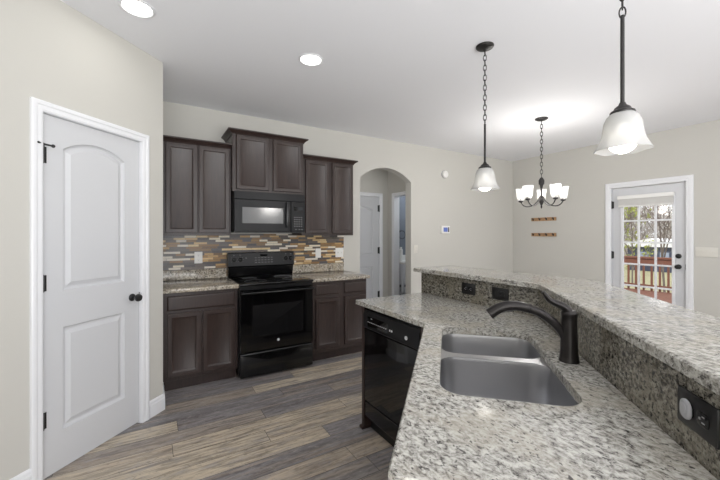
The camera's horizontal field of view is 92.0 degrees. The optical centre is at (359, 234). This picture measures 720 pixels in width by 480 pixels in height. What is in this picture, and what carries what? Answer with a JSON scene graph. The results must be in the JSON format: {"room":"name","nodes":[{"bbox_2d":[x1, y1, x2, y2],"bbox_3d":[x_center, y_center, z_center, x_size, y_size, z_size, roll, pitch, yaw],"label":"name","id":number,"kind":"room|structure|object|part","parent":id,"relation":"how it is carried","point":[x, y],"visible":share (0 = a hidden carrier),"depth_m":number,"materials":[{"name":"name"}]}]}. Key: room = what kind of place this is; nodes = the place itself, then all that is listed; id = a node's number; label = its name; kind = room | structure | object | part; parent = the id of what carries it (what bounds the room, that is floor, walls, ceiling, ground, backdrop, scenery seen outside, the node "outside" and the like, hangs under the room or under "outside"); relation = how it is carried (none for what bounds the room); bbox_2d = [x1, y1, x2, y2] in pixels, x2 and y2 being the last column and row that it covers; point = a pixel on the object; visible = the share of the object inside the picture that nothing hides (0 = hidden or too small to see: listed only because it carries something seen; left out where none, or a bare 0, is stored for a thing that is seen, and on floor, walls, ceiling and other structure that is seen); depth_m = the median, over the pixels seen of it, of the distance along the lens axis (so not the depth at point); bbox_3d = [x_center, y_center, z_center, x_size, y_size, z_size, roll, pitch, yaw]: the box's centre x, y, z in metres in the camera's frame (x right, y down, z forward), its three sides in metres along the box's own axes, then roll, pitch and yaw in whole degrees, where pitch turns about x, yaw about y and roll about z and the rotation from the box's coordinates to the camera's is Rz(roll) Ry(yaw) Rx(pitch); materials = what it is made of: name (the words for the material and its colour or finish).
{"room":"kitchen","nodes":[
{"label":"kitchen","id":0,"kind":"room"},
{"bbox_2d":[0,0,162,479],"bbox_3d":[-1.878,0.010,1.615,0.111,2.720,2.317,0,0,14],"label":"wall","id":1,"kind":"structure","parent":0,"point":[52,52],"depth_m":1.90,"materials":[{"name":"grey paint"}]},
{"bbox_2d":[10,468,31,479],"bbox_3d":[-1.925,1.308,1.167,0.015,0.125,1.424,0,0,14],"label":"baseboard","id":2,"kind":"structure","parent":1,"relation":"attached to","point":[26,475],"depth_m":1.82,"materials":[{"name":"white paint"}]},
{"bbox_2d":[37,114,141,478],"bbox_3d":[-1.670,0.343,2.204,0.108,2.031,0.673,0,0,14],"label":"door","id":3,"kind":"structure","parent":1,"relation":"in","point":[92,296],"depth_m":2.16,"materials":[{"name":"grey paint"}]},
{"bbox_3d":[-1.692,-0.121,2.226,0.016,0.892,0.401,0,0,14],"label":"panel","id":4,"kind":"part","parent":3,"relation":"part of","materials":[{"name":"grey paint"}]},
{"bbox_3d":[-1.692,0.836,2.226,0.016,0.596,0.401,0,0,14],"label":"panel","id":5,"kind":"part","parent":3,"relation":"part of","materials":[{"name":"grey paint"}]},
{"bbox_3d":[-1.587,0.445,2.465,0.073,0.055,0.055,0,0,14],"label":"knob","id":6,"kind":"part","parent":3,"relation":"part of","materials":[{"name":"black"}]},
{"bbox_2d":[30,97,149,479],"bbox_3d":[-1.713,0.317,2.232,0.123,2.106,0.758,0,0,14],"label":"door frame","id":7,"kind":"structure","parent":1,"relation":"attached to","point":[38,107],"depth_m":1.90,"materials":[{"name":"white paint"}]},
{"bbox_2d":[43,351,393,479],"bbox_3d":[1.240,1.420,1.973,7.460,0.100,8.700,0,0,-31],"label":"floor","id":8,"kind":"structure","parent":0,"point":[303,422],"depth_m":2.37,"materials":[{"name":"wood"}]},
{"bbox_2d":[163,288,237,390],"bbox_3d":[-1.578,0.935,3.386,0.622,0.869,0.629,0,0,-31],"label":"base cabinet","id":9,"kind":"object","parent":8,"relation":"on","point":[200,328],"visible":0.85,"depth_m":3.12,"materials":[{"name":"brown wood"}]},
{"bbox_3d":[-1.541,0.956,3.052,0.267,0.548,0.020,0,0,-31],"label":"door","id":10,"kind":"part","parent":9,"relation":"part of","materials":[{"name":"brown wood"}]},
{"bbox_2d":[163,268,238,293],"bbox_3d":[-1.570,0.433,3.376,0.624,0.136,0.654,0,0,-31],"label":"countertop","id":11,"kind":"structure","parent":9,"relation":"on","point":[176,281],"depth_m":3.46,"materials":[{"name":"beige stone"}]},
{"bbox_3d":[-1.417,0.595,3.127,0.556,0.126,0.020,0,0,-31],"label":"drawer","id":12,"kind":"part","parent":9,"relation":"part of","materials":[{"name":"brown wood"}]},
{"bbox_3d":[-1.297,0.956,3.199,0.275,0.548,0.020,0,0,-31],"label":"door","id":13,"kind":"part","parent":9,"relation":"part of","materials":[{"name":"brown wood"}]},
{"bbox_2d":[227,251,313,378],"bbox_3d":[-0.958,0.783,3.687,0.741,1.174,0.699,0,0,-31],"label":"range","id":14,"kind":"object","parent":8,"relation":"on","point":[275,304],"visible":0.98,"depth_m":3.46,"materials":[{"name":"black metal"}]},
{"bbox_3d":[-1.115,0.271,3.947,0.739,0.150,0.090,0,0,-31],"label":"control panel","id":15,"kind":"part","parent":14,"relation":"part of","materials":[{"name":"black"}]},
{"bbox_2d":[227,274,313,286],"bbox_3d":[-0.964,0.473,3.696,0.741,0.025,0.652,0,0,-31],"label":"cooktop","id":16,"kind":"object","parent":14,"relation":"in","point":[244,280],"depth_m":3.59,"materials":[{"name":"black glass"}]},
{"bbox_3d":[-0.814,1.236,3.446,0.733,0.224,0.044,0,0,-31],"label":"storage drawer","id":17,"kind":"part","parent":14,"relation":"part of","materials":[{"name":"black metal"}]},
{"bbox_3d":[-0.814,0.818,3.446,0.733,0.588,0.044,0,0,-31],"label":"oven door","id":18,"kind":"part","parent":14,"relation":"part of","materials":[{"name":"black glass"}]},
{"bbox_3d":[-0.791,0.550,3.408,0.723,0.024,0.049,0,0,-31],"label":"handle","id":19,"kind":"part","parent":14,"relation":"part of","materials":[{"name":"black metal"}]},
{"bbox_2d":[312,278,365,360],"bbox_3d":[-0.374,0.935,4.111,0.690,0.869,0.629,0,0,-31],"label":"base cabinet","id":20,"kind":"object","parent":8,"relation":"on","point":[337,317],"visible":0.75,"depth_m":3.84,"materials":[{"name":"brown wood"}]},
{"bbox_3d":[-0.351,0.953,3.769,0.277,0.534,0.020,0,0,-31],"label":"door","id":21,"kind":"part","parent":20,"relation":"part of","materials":[{"name":"brown wood"}]},
{"bbox_3d":[-0.351,0.591,3.770,0.275,0.114,0.020,0,0,-31],"label":"drawer","id":22,"kind":"part","parent":20,"relation":"part of","materials":[{"name":"brown wood"}]},
{"bbox_2d":[292,263,369,281],"bbox_3d":[-0.359,0.433,4.105,0.715,0.136,0.654,0,0,-31],"label":"countertop","id":23,"kind":"structure","parent":20,"relation":"on","point":[324,272],"depth_m":4.20,"materials":[{"name":"beige stone"}]},
{"bbox_3d":[-0.054,0.591,3.948,0.278,0.114,0.020,0,0,-31],"label":"drawer","id":24,"kind":"part","parent":20,"relation":"part of","materials":[{"name":"brown wood"}]},
{"bbox_3d":[-0.054,0.953,3.948,0.278,0.534,0.020,0,0,-31],"label":"door","id":25,"kind":"part","parent":20,"relation":"part of","materials":[{"name":"brown wood"}]},
{"bbox_2d":[359,306,370,429],"bbox_3d":[0.254,0.930,2.607,0.582,0.880,0.044,0,0,-31],"label":"end panel","id":26,"kind":"object","parent":8,"relation":"on","point":[366,422],"visible":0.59,"depth_m":2.45,"materials":[{"name":"brown wood"}]},
{"bbox_2d":[363,307,420,446],"bbox_3d":[0.417,0.934,2.335,0.566,0.872,0.596,0,0,-31],"label":"dishwasher","id":27,"kind":"object","parent":8,"relation":"on","point":[391,343],"visible":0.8,"depth_m":2.21,"materials":[{"name":"black plastic"}]},
{"bbox_3d":[0.127,0.595,2.278,0.007,0.074,0.288,0,0,-31],"label":"button panel","id":28,"kind":"part","parent":27,"relation":"part of","materials":[{"name":"black glass"}]},
{"bbox_3d":[0.205,1.221,2.207,0.045,0.108,0.594,0,0,-31],"label":"access panel","id":29,"kind":"part","parent":27,"relation":"part of","materials":[{"name":"metal"}]},
{"bbox_3d":[0.203,0.907,2.206,0.049,0.505,0.594,0,0,-31],"label":"door","id":30,"kind":"part","parent":27,"relation":"part of","materials":[{"name":"black glass"}]},
{"bbox_3d":[0.201,0.590,2.204,0.055,0.123,0.594,0,0,-31],"label":"control panel","id":31,"kind":"part","parent":27,"relation":"part of","materials":[{"name":"black"}]},
{"bbox_3d":[0.205,0.513,2.207,0.045,0.023,0.588,0,0,-31],"label":"vent trim","id":32,"kind":"part","parent":27,"relation":"part of","materials":[{"name":"plastic"}]},
{"bbox_2d":[399,255,404,294],"bbox_3d":[1.134,0.875,6.490,1.180,0.990,0.490,0,0,-31],"label":"vanity","id":33,"kind":"object","parent":8,"relation":"on","point":[401,263],"visible":0.11,"depth_m":6.05,"materials":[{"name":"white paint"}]},
{"bbox_2d":[399,247,402,260],"bbox_3d":[0.737,0.347,6.258,0.068,0.254,0.068,0,0,-31],"label":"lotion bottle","id":34,"kind":"object","parent":33,"relation":"on","point":[400,249],"visible":0.93,"depth_m":6.23,"materials":[{"name":"white plastic"}]},
{"bbox_3d":[0.493,0.933,1.163,0.557,0.874,1.135,0,0,14],"label":"base cabinet","id":35,"kind":"object","parent":8,"relation":"on","visible":0},
{"bbox_2d":[356,292,716,479],"bbox_3d":[0.509,0.475,1.646,1.000,0.030,2.266,0,0,-3],"label":"countertop","id":36,"kind":"structure","parent":35,"relation":"on","point":[442,434],"depth_m":0.83,"materials":[{"name":"stone"}]},
{"bbox_2d":[440,334,577,405],"bbox_3d":[0.510,0.584,1.328,0.441,0.186,0.800,0,0,14],"label":"sink","id":37,"kind":"object","parent":36,"relation":"in","point":[493,367],"visible":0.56,"depth_m":1.37,"materials":[{"name":"grey metal"}]},
{"bbox_3d":[0.566,0.585,1.553,0.399,0.183,0.294,0,0,14],"label":"bowl","id":38,"kind":"part","parent":37,"relation":"part of","materials":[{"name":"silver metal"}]},
{"bbox_3d":[0.470,0.585,1.164,0.399,0.183,0.419,0,0,14],"label":"bowl","id":39,"kind":"part","parent":37,"relation":"part of","materials":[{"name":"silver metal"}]},
{"bbox_2d":[486,291,579,363],"bbox_3d":[0.639,0.333,1.297,0.321,0.254,0.068,0,0,14],"label":"faucet","id":40,"kind":"object","parent":36,"relation":"on","point":[567,330],"visible":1,"depth_m":1.26,"materials":[{"name":"black metal"}]},
{"bbox_3d":[0.696,0.326,1.283,0.143,0.132,0.032,0,0,14],"label":"spout","id":41,"kind":"part","parent":40,"relation":"part of","materials":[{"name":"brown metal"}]},
{"bbox_3d":[0.721,0.248,1.271,0.101,0.083,0.046,0,0,7],"label":"handle","id":42,"kind":"part","parent":40,"relation":"part of","materials":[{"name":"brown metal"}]},
{"bbox_2d":[421,273,719,479],"bbox_3d":[0.801,0.393,1.667,0.469,0.193,2.280,0,0,-4],"label":"granite splash","id":43,"kind":"object","parent":36,"relation":"on","point":[649,383],"visible":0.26,"depth_m":0.98,"materials":[{"name":"grey stone"}]},
{"bbox_2d":[462,282,474,295],"bbox_3d":[0.736,0.367,2.364,0.008,0.076,0.118,0,0,-31],"label":"wall outlet","id":44,"kind":"object","parent":43,"relation":"attached to","point":[467,288],"visible":1,"depth_m":2.36,"materials":[{"name":"black plastic"}]},
{"bbox_2d":[492,287,508,300],"bbox_3d":[0.865,0.366,2.149,0.009,0.076,0.118,0,0,-31],"label":"wall outlet","id":45,"kind":"object","parent":43,"relation":"attached to","point":[502,294],"visible":0.9,"depth_m":2.14,"materials":[{"name":"black plastic"}]},
{"bbox_2d":[678,385,719,449],"bbox_3d":[0.682,0.366,0.709,0.016,0.076,0.118,0,0,14],"label":"wall outlet","id":46,"kind":"object","parent":43,"relation":"attached to","point":[705,420],"depth_m":0.69,"materials":[{"name":"black plastic"}]},
{"bbox_3d":[0.683,0.366,0.732,0.007,0.042,0.032,0,0,14],"label":"outlet cap","id":47,"kind":"part","parent":46,"relation":"part of","materials":[{"name":"plastic"}]},
{"bbox_2d":[696,410,709,429],"bbox_3d":[0.678,0.366,0.687,0.004,0.028,0.034,0,0,14],"label":"receptacle","id":48,"kind":"object","parent":46,"relation":"attached to","point":[702,416],"depth_m":0.69,"materials":[{"name":"grey"}]},
{"bbox_2d":[163,101,512,293],"bbox_3d":[0.403,0.010,5.023,5.747,2.720,0.130,0,0,-31],"label":"wall","id":49,"kind":"structure","parent":0,"point":[480,223],"depth_m":5.26,"materials":[{"name":"grey paint"}]},
{"bbox_2d":[163,135,231,235],"bbox_3d":[-1.649,-0.456,3.502,0.619,0.926,0.357,0,0,-31],"label":"upper cabinet","id":50,"kind":"object","parent":49,"relation":"attached to","point":[196,172],"visible":0.85,"depth_m":3.36,"materials":[{"name":"brown wood"}]},
{"bbox_3d":[-1.696,-0.444,3.310,0.272,0.852,0.020,0,0,-31],"label":"door","id":51,"kind":"part","parent":50,"relation":"part of","materials":[{"name":"brown wood"}]},
{"bbox_3d":[-1.569,-0.893,3.369,0.619,0.051,0.048,0,0,-31],"label":"crown moulding","id":52,"kind":"part","parent":50,"relation":"part of","materials":[{"name":"brown wood"}]},
{"bbox_3d":[-1.447,-0.444,3.459,0.286,0.852,0.020,0,0,-31],"label":"door","id":53,"kind":"part","parent":50,"relation":"part of","materials":[{"name":"brown wood"}]},
{"bbox_2d":[163,234,343,276],"bbox_3d":[-1.110,0.225,4.030,2.088,0.470,0.008,0,0,-31],"label":"tile backsplash","id":54,"kind":"structure","parent":49,"relation":"attached to","point":[178,251],"depth_m":3.87,"materials":[{"name":"tile"}]},
{"bbox_2d":[194,252,202,262],"bbox_3d":[-1.702,0.240,3.663,0.078,0.122,0.008,0,0,-31],"label":"wall outlet","id":55,"kind":"object","parent":54,"relation":"attached to","point":[198,256],"visible":1,"depth_m":3.66,"materials":[{"name":"white plastic"}]},
{"bbox_2d":[315,248,320,257],"bbox_3d":[-0.525,0.230,4.372,0.074,0.118,0.009,0,0,-31],"label":"light switch","id":56,"kind":"object","parent":54,"relation":"attached to","point":[317,250],"visible":1,"depth_m":4.37,"materials":[{"name":"white plastic"}]},
{"bbox_2d":[335,248,343,256],"bbox_3d":[-0.266,0.230,4.528,0.118,0.122,0.008,0,0,-31],"label":"wall outlet","id":57,"kind":"object","parent":54,"relation":"attached to","point":[339,252],"visible":1,"depth_m":4.53,"materials":[{"name":"white plastic"}]},
{"bbox_2d":[221,127,308,194],"bbox_3d":[-1.043,-0.754,3.833,0.849,0.624,0.414,0,0,-31],"label":"upper cabinet","id":58,"kind":"object","parent":49,"relation":"attached to","point":[264,162],"visible":0.91,"depth_m":3.65,"materials":[{"name":"brown wood"}]},
{"bbox_3d":[-1.107,-0.741,3.594,0.331,0.551,0.020,0,0,-31],"label":"door","id":59,"kind":"part","parent":58,"relation":"part of","materials":[{"name":"brown wood"}]},
{"bbox_3d":[-1.043,-1.040,3.833,0.849,0.052,0.414,0,0,-31],"label":"crown moulding","id":60,"kind":"part","parent":58,"relation":"part of","materials":[{"name":"brown wood"}]},
{"bbox_2d":[231,191,304,232],"bbox_3d":[-1.029,-0.231,3.816,0.750,0.418,0.440,0,0,-31],"label":"microwave","id":61,"kind":"object","parent":58,"relation":"attached to","point":[251,212],"visible":0.99,"depth_m":3.63,"materials":[{"name":"black metal"}]},
{"bbox_3d":[-1.008,-0.197,3.624,0.588,0.326,0.030,0,0,-31],"label":"door","id":62,"kind":"part","parent":61,"relation":"part of","materials":[{"name":"black"}]},
{"bbox_3d":[-0.940,-0.401,3.668,0.750,0.078,0.026,0,0,-31],"label":"vent panel","id":63,"kind":"part","parent":61,"relation":"part of","materials":[{"name":"black"}]},
{"bbox_3d":[-0.772,-0.213,3.732,0.041,0.266,0.030,0,0,-31],"label":"handle","id":64,"kind":"part","parent":61,"relation":"part of","materials":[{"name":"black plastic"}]},
{"bbox_3d":[-0.685,-0.197,3.818,0.160,0.326,0.031,0,0,-31],"label":"control panel","id":65,"kind":"part","parent":61,"relation":"part of","materials":[{"name":"black"}]},
{"bbox_3d":[-0.784,-0.741,3.789,0.332,0.551,0.020,0,0,-31],"label":"door","id":66,"kind":"part","parent":58,"relation":"part of","materials":[{"name":"brown wood"}]},
{"bbox_2d":[292,154,357,234],"bbox_3d":[-0.423,-0.452,4.242,0.722,0.917,0.354,0,0,-31],"label":"upper cabinet","id":67,"kind":"object","parent":49,"relation":"attached to","point":[327,181],"visible":0.9,"depth_m":4.09,"materials":[{"name":"brown wood"}]},
{"bbox_3d":[-0.496,-0.438,4.032,0.295,0.840,0.020,0,0,-31],"label":"door","id":68,"kind":"part","parent":67,"relation":"part of","materials":[{"name":"brown wood"}]},
{"bbox_3d":[-0.423,-0.885,4.242,0.722,0.050,0.354,0,0,-31],"label":"crown moulding","id":69,"kind":"part","parent":67,"relation":"part of","materials":[{"name":"brown wood"}]},
{"bbox_3d":[-0.212,-0.438,4.203,0.278,0.840,0.020,0,0,-31],"label":"door","id":70,"kind":"part","parent":67,"relation":"part of","materials":[{"name":"brown wood"}]},
{"bbox_2d":[414,245,417,252],"bbox_3d":[0.836,0.215,5.202,0.074,0.120,0.009,0,0,-31],"label":"light switch","id":71,"kind":"object","parent":49,"relation":"attached to","point":[415,246],"visible":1,"depth_m":5.20,"materials":[{"name":"white plastic"}]},
{"bbox_2d":[441,171,447,177],"bbox_3d":[1.346,-0.955,5.489,0.124,0.124,0.043,0,0,-31],"label":"smoke detector","id":72,"kind":"object","parent":49,"relation":"attached to","point":[444,174],"visible":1,"depth_m":5.47,"materials":[{"name":"grey plastic"}]},
{"bbox_2d":[441,226,449,232],"bbox_3d":[1.350,-0.082,5.501,0.180,0.120,0.027,0,0,-31],"label":"thermostat","id":73,"kind":"object","parent":49,"relation":"attached to","point":[444,229],"visible":1,"depth_m":5.49,"materials":[{"name":"white plastic"}]},
{"bbox_2d":[360,169,387,296],"bbox_3d":[-0.387,0.010,5.691,2.210,2.720,0.110,0,0,-31],"label":"wall","id":74,"kind":"structure","parent":0,"point":[376,180],"depth_m":6.11,"materials":[{"name":"grey paint"}]},
{"bbox_2d":[360,196,379,298],"bbox_3d":[0.025,0.349,5.856,0.770,2.017,0.122,0,0,-31],"label":"door","id":75,"kind":"structure","parent":74,"relation":"in","point":[369,206],"depth_m":5.99,"materials":[{"name":"grey paint"}]},
{"bbox_3d":[0.002,-0.072,5.882,0.513,0.845,0.016,0,0,-31],"label":"panel","id":76,"kind":"part","parent":75,"relation":"part of","materials":[{"name":"grey paint"}]},
{"bbox_3d":[0.002,0.836,5.882,0.513,0.596,0.016,0,0,-31],"label":"panel","id":77,"kind":"part","parent":75,"relation":"part of","materials":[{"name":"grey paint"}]},
{"bbox_2d":[360,192,382,296],"bbox_3d":[-0.010,0.324,5.902,0.887,2.092,0.118,0,0,-31],"label":"trim","id":78,"kind":"structure","parent":74,"relation":"attached to","point":[380,195],"depth_m":6.06,"materials":[{"name":"white paint"}]},
{"bbox_2d":[61,0,719,160],"bbox_3d":[1.240,-1.400,1.973,7.460,0.100,8.700,0,0,-31],"label":"ceiling","id":79,"kind":"structure","parent":0,"point":[405,71],"depth_m":2.69,"materials":[{"name":"white paint"}]},
{"bbox_2d":[118,0,155,18],"bbox_3d":[-1.325,-1.346,2.068,0.192,0.008,0.192,0,0,-31],"label":"recessed light","id":80,"kind":"object","parent":79,"relation":"in","point":[138,8],"visible":1,"depth_m":2.07,"materials":[{"name":"glass"}]},
{"bbox_2d":[298,53,322,65],"bbox_3d":[-0.378,-1.346,2.679,0.192,0.008,0.192,0,0,-31],"label":"recessed light","id":81,"kind":"object","parent":79,"relation":"in","point":[309,59],"visible":1,"depth_m":2.67,"materials":[{"name":"glass"}]},
{"bbox_2d":[471,41,499,190],"bbox_3d":[0.893,-0.830,2.486,0.198,1.040,0.190,0,0,-31],"label":"pendant light","id":82,"kind":"object","parent":79,"relation":"hanging from","point":[484,180],"visible":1,"depth_m":2.46,"materials":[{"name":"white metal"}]},
{"bbox_3d":[0.893,-0.648,2.486,0.015,0.286,0.015,0,0,-31],"label":"rod","id":83,"kind":"part","parent":82,"relation":"part of","materials":[{"name":"brown metal"}]},
{"bbox_3d":[0.893,-1.052,2.486,0.021,0.548,0.021,0,0,-15],"label":"chain","id":84,"kind":"part","parent":82,"relation":"part of","materials":[{"name":"brown metal"}]},
{"bbox_3d":[0.893,-0.378,2.486,0.104,0.135,0.104,0,0,-31],"label":"bulb","id":85,"kind":"part","parent":82,"relation":"part of","materials":[{"name":"white"}]},
{"bbox_3d":[0.893,-0.398,2.486,0.198,0.151,0.190,0,0,-31],"label":"lamp shade","id":86,"kind":"part","parent":82,"relation":"part of","materials":[{"name":"white glass"}]},
{"bbox_2d":[518,117,565,208],"bbox_3d":[2.090,-0.826,4.032,0.545,1.048,0.556,0,0,-31],"label":"chandelier","id":87,"kind":"object","parent":79,"relation":"hanging from","point":[541,199],"visible":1,"depth_m":4.02,"materials":[{"name":"brown metal"}]},
{"bbox_3d":[2.011,-0.390,4.132,0.055,0.124,0.248,0,0,-44],"label":"arm","id":88,"kind":"part","parent":87,"relation":"part of","materials":[{"name":"brown metal"}]},
{"bbox_3d":[1.981,-0.390,3.982,0.247,0.124,0.055,0,0,-31],"label":"arm","id":89,"kind":"part","parent":87,"relation":"part of","materials":[{"name":"brown metal"}]},
{"bbox_3d":[2.107,-0.995,4.036,0.025,0.677,0.025,0,0,-15],"label":"chain","id":90,"kind":"part","parent":87,"relation":"part of","materials":[{"name":"brown metal"}]},
{"bbox_3d":[2.118,-0.390,3.899,0.055,0.124,0.247,0,0,-14],"label":"arm","id":91,"kind":"part","parent":87,"relation":"part of","materials":[{"name":"brown metal"}]},
{"bbox_3d":[2.244,-0.390,4.022,0.247,0.124,0.056,0,0,15],"label":"arm","id":92,"kind":"part","parent":87,"relation":"part of","materials":[{"name":"brown metal"}]},
{"bbox_3d":[2.141,-0.472,3.806,0.048,0.105,0.047,0,0,-31],"label":"bulb","id":93,"kind":"part","parent":87,"relation":"part of","materials":[{"name":"white"}]},
{"bbox_2d":[593,0,653,155],"bbox_3d":[1.075,-0.841,1.423,0.198,1.018,0.190,0,0,-31],"label":"pendant light","id":94,"kind":"object","parent":79,"relation":"hanging from","point":[623,132],"visible":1,"depth_m":1.39,"materials":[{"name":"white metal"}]},
{"bbox_3d":[1.075,-0.713,1.423,0.015,0.371,0.015,0,0,-31],"label":"rod","id":95,"kind":"part","parent":94,"relation":"part of","materials":[{"name":"brown metal"}]},
{"bbox_3d":[1.075,-1.105,1.424,0.021,0.441,0.021,0,0,-15],"label":"chain","id":96,"kind":"part","parent":94,"relation":"part of","materials":[{"name":"brown metal"}]},
{"bbox_3d":[1.075,-0.400,1.423,0.104,0.135,0.104,0,0,-31],"label":"bulb","id":97,"kind":"part","parent":94,"relation":"part of","materials":[{"name":"white"}]},
{"bbox_3d":[1.075,-0.420,1.423,0.198,0.151,0.190,0,0,-31],"label":"lamp shade","id":98,"kind":"part","parent":94,"relation":"part of","materials":[{"name":"white glass"}]},
{"bbox_2d":[388,171,404,295],"bbox_3d":[0.763,0.010,5.818,0.110,2.720,0.860,0,0,-31],"label":"wall","id":99,"kind":"structure","parent":0,"point":[396,184],"depth_m":6.09,"materials":[{"name":"grey paint"}]},
{"bbox_2d":[392,191,404,295],"bbox_3d":[0.791,0.326,5.753,0.128,2.088,0.736,0,0,-31],"label":"trim","id":100,"kind":"structure","parent":99,"relation":"attached to","point":[395,196],"depth_m":6.01,"materials":[{"name":"white paint"}]},
{"bbox_2d":[399,196,404,294],"bbox_3d":[1.414,0.010,6.385,1.590,2.720,1.160,0,0,-31],"label":"wall","id":101,"kind":"structure","parent":0,"point":[401,199],"depth_m":6.58,"materials":[{"name":"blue paint"}]},
{"bbox_2d":[513,120,719,317],"bbox_3d":[4.703,0.010,3.375,0.120,2.720,7.330,0,0,-31],"label":"wall","id":102,"kind":"structure","parent":0,"point":[577,249],"depth_m":5.26,"materials":[{"name":"grey paint"}]},
{"bbox_2d":[531,217,555,220],"bbox_3d":[3.090,-0.264,5.877,0.060,0.058,0.430,0,0,-31],"label":"coat rack","id":103,"kind":"object","parent":102,"relation":"attached to","point":[543,218],"visible":1,"depth_m":5.86,"materials":[{"name":"brown wood"}]},
{"bbox_2d":[531,233,555,235],"bbox_3d":[3.090,-0.002,5.877,0.060,0.058,0.430,0,0,-31],"label":"coat rack","id":104,"kind":"object","parent":102,"relation":"attached to","point":[532,234],"visible":1,"depth_m":5.88,"materials":[{"name":"brown wood"}]},
{"bbox_2d":[611,182,685,307],"bbox_3d":[3.855,0.347,4.689,0.106,2.015,0.824,0,0,-31],"label":"door","id":105,"kind":"structure","parent":102,"relation":"in","point":[678,219],"depth_m":4.61,"materials":[{"name":"grey paint"}]},
{"bbox_2d":[617,192,674,207],"bbox_3d":[3.826,-0.389,4.678,0.047,0.318,0.623,0,0,-31],"label":"door blind","id":106,"kind":"object","parent":105,"relation":"attached to","point":[664,198],"visible":1,"depth_m":4.64,"materials":[{"name":"white plastic"}]},
{"bbox_3d":[3.829,-0.521,4.680,0.040,0.053,0.623,0,0,-31],"label":"head rail","id":107,"kind":"part","parent":106,"relation":"part of","materials":[{"name":"white plastic"}]},
{"bbox_3d":[3.829,-0.398,4.680,0.032,0.020,0.603,0,0,-31],"label":"rail","id":108,"kind":"part","parent":106,"relation":"part of","materials":[{"name":"white plastic"}]},
{"bbox_3d":[3.860,0.305,4.684,0.014,1.630,0.598,0,0,-31],"label":"lite frame","id":109,"kind":"part","parent":105,"relation":"part of","materials":[{"name":"white paint"}]},
{"bbox_3d":[4.010,0.405,4.388,0.062,0.061,0.062,0,0,-31],"label":"knob","id":110,"kind":"part","parent":105,"relation":"part of","materials":[{"name":"black"}]},
{"bbox_2d":[605,174,693,309],"bbox_3d":[3.891,0.315,4.706,0.138,2.110,0.963,0,0,-31],"label":"door frame","id":111,"kind":"structure","parent":102,"relation":"attached to","point":[689,179],"depth_m":4.37,"materials":[{"name":"white paint"}]},
{"bbox_2d":[695,247,717,256],"bbox_3d":[4.150,0.207,4.163,0.013,0.118,0.200,0,0,-31],"label":"light switch","id":112,"kind":"object","parent":102,"relation":"attached to","point":[699,251],"visible":1,"depth_m":4.16,"materials":[{"name":"white plastic"}]},
{"bbox_3d":[0.660,0.833,1.645,1.161,1.074,2.108,0,0,-31],"label":"wall","id":113,"kind":"structure","parent":0,"visible":0},
{"bbox_2d":[413,266,719,394],"bbox_3d":[0.964,0.280,1.706,0.882,0.030,2.609,0,0,-5],"label":"bar","id":114,"kind":"object","parent":113,"relation":"on","point":[686,340],"visible":1,"depth_m":1.13,"materials":[{"name":"stone"}]},
{"bbox_3d":[-1.824,0.010,3.082,0.110,2.720,0.897,0,0,-31],"label":"wall","id":115,"kind":"structure","parent":0,"visible":0},
{"bbox_2d":[150,383,164,417],"bbox_3d":[-1.589,1.308,2.785,0.085,0.125,0.387,0,0,-16],"label":"baseboard","id":116,"kind":"structure","parent":115,"relation":"attached to","point":[157,405],"depth_m":2.66,"materials":[{"name":"white paint"}]},
{"label":"outside","id":117,"kind":"structure","parent":0,"visible":0},
{"bbox_2d":[624,264,671,292],"bbox_3d":[23.041,2.570,25.551,54.160,0.600,80.000,0,0,-31],"label":"ground","id":118,"kind":"structure","parent":117,"point":[647,273],"depth_m":18.06,"materials":[{"name":"green plant"}]},
{"bbox_2d":[624,206,651,241],"bbox_3d":[21.003,-0.364,26.875,2.648,5.316,1.807,0,0,13],"label":"tree","id":119,"kind":"object","parent":118,"relation":"on","point":[640,206],"visible":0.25,"depth_m":26.54,"materials":[{"name":"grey plant"}]},
{"bbox_2d":[624,207,653,229],"bbox_3d":[14.844,-1.177,19.951,3.466,6.957,2.365,0,0,44],"label":"tree","id":120,"kind":"object","parent":118,"relation":"on","point":[628,207],"visible":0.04,"depth_m":19.69,"materials":[{"name":"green plant"}]},
{"bbox_2d":[624,207,657,282],"bbox_3d":[12.271,-0.904,16.320,2.710,6.393,2.487,0,0,-16],"label":"tree","id":121,"kind":"object","parent":118,"relation":"on","point":[631,209],"visible":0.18,"depth_m":15.99,"materials":[{"name":"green plant"}]},
{"bbox_2d":[624,256,671,293],"bbox_3d":[7.681,1.400,9.004,0.150,1.740,10.500,0,0,-31],"label":"deck railing","id":122,"kind":"object","parent":118,"relation":"on","point":[627,259],"visible":0.12,"depth_m":9.12,"materials":[{"name":"red wood"}]},
{"bbox_3d":[7.685,0.675,9.006,0.140,0.190,10.500,0,0,-31],"label":"rail","id":123,"kind":"part","parent":122,"relation":"part of","materials":[{"name":"red wood"}]},
{"bbox_3d":[7.668,1.355,8.996,0.040,0.090,10.500,0,0,-31],"label":"rail","id":124,"kind":"part","parent":122,"relation":"part of","materials":[{"name":"red wood"}]},
{"bbox_2d":[624,205,671,255],"bbox_3d":[25.373,-0.115,32.181,7.766,6.698,10.440,0,0,-31],"label":"thicket","id":125,"kind":"object","parent":118,"relation":"on","point":[641,209],"visible":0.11,"depth_m":30.30,"materials":[{"name":"plant"}]},
{"bbox_2d":[624,238,671,272],"bbox_3d":[19.093,1.245,22.181,2.800,2.050,2.900,0,0,-31],"label":"garden shed","id":126,"kind":"object","parent":118,"relation":"on","point":[669,249],"visible":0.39,"depth_m":21.52,"materials":[{"name":"blue"}]},
{"bbox_2d":[626,289,671,302],"bbox_3d":[5.626,1.865,7.124,5.290,0.790,11.400,0,0,-31],"label":"platform","id":127,"kind":"object","parent":118,"relation":"on","point":[666,297],"visible":0.06,"depth_m":8.42,"materials":[{"name":"red wood"}]},
{"bbox_2d":[633,204,671,291],"bbox_3d":[10.907,-1.048,12.114,2.276,6.696,3.336,0,0,33],"label":"tree","id":128,"kind":"object","parent":118,"relation":"on","point":[663,235],"visible":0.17,"depth_m":12.13,"materials":[{"name":"grey plant"}]}
]}

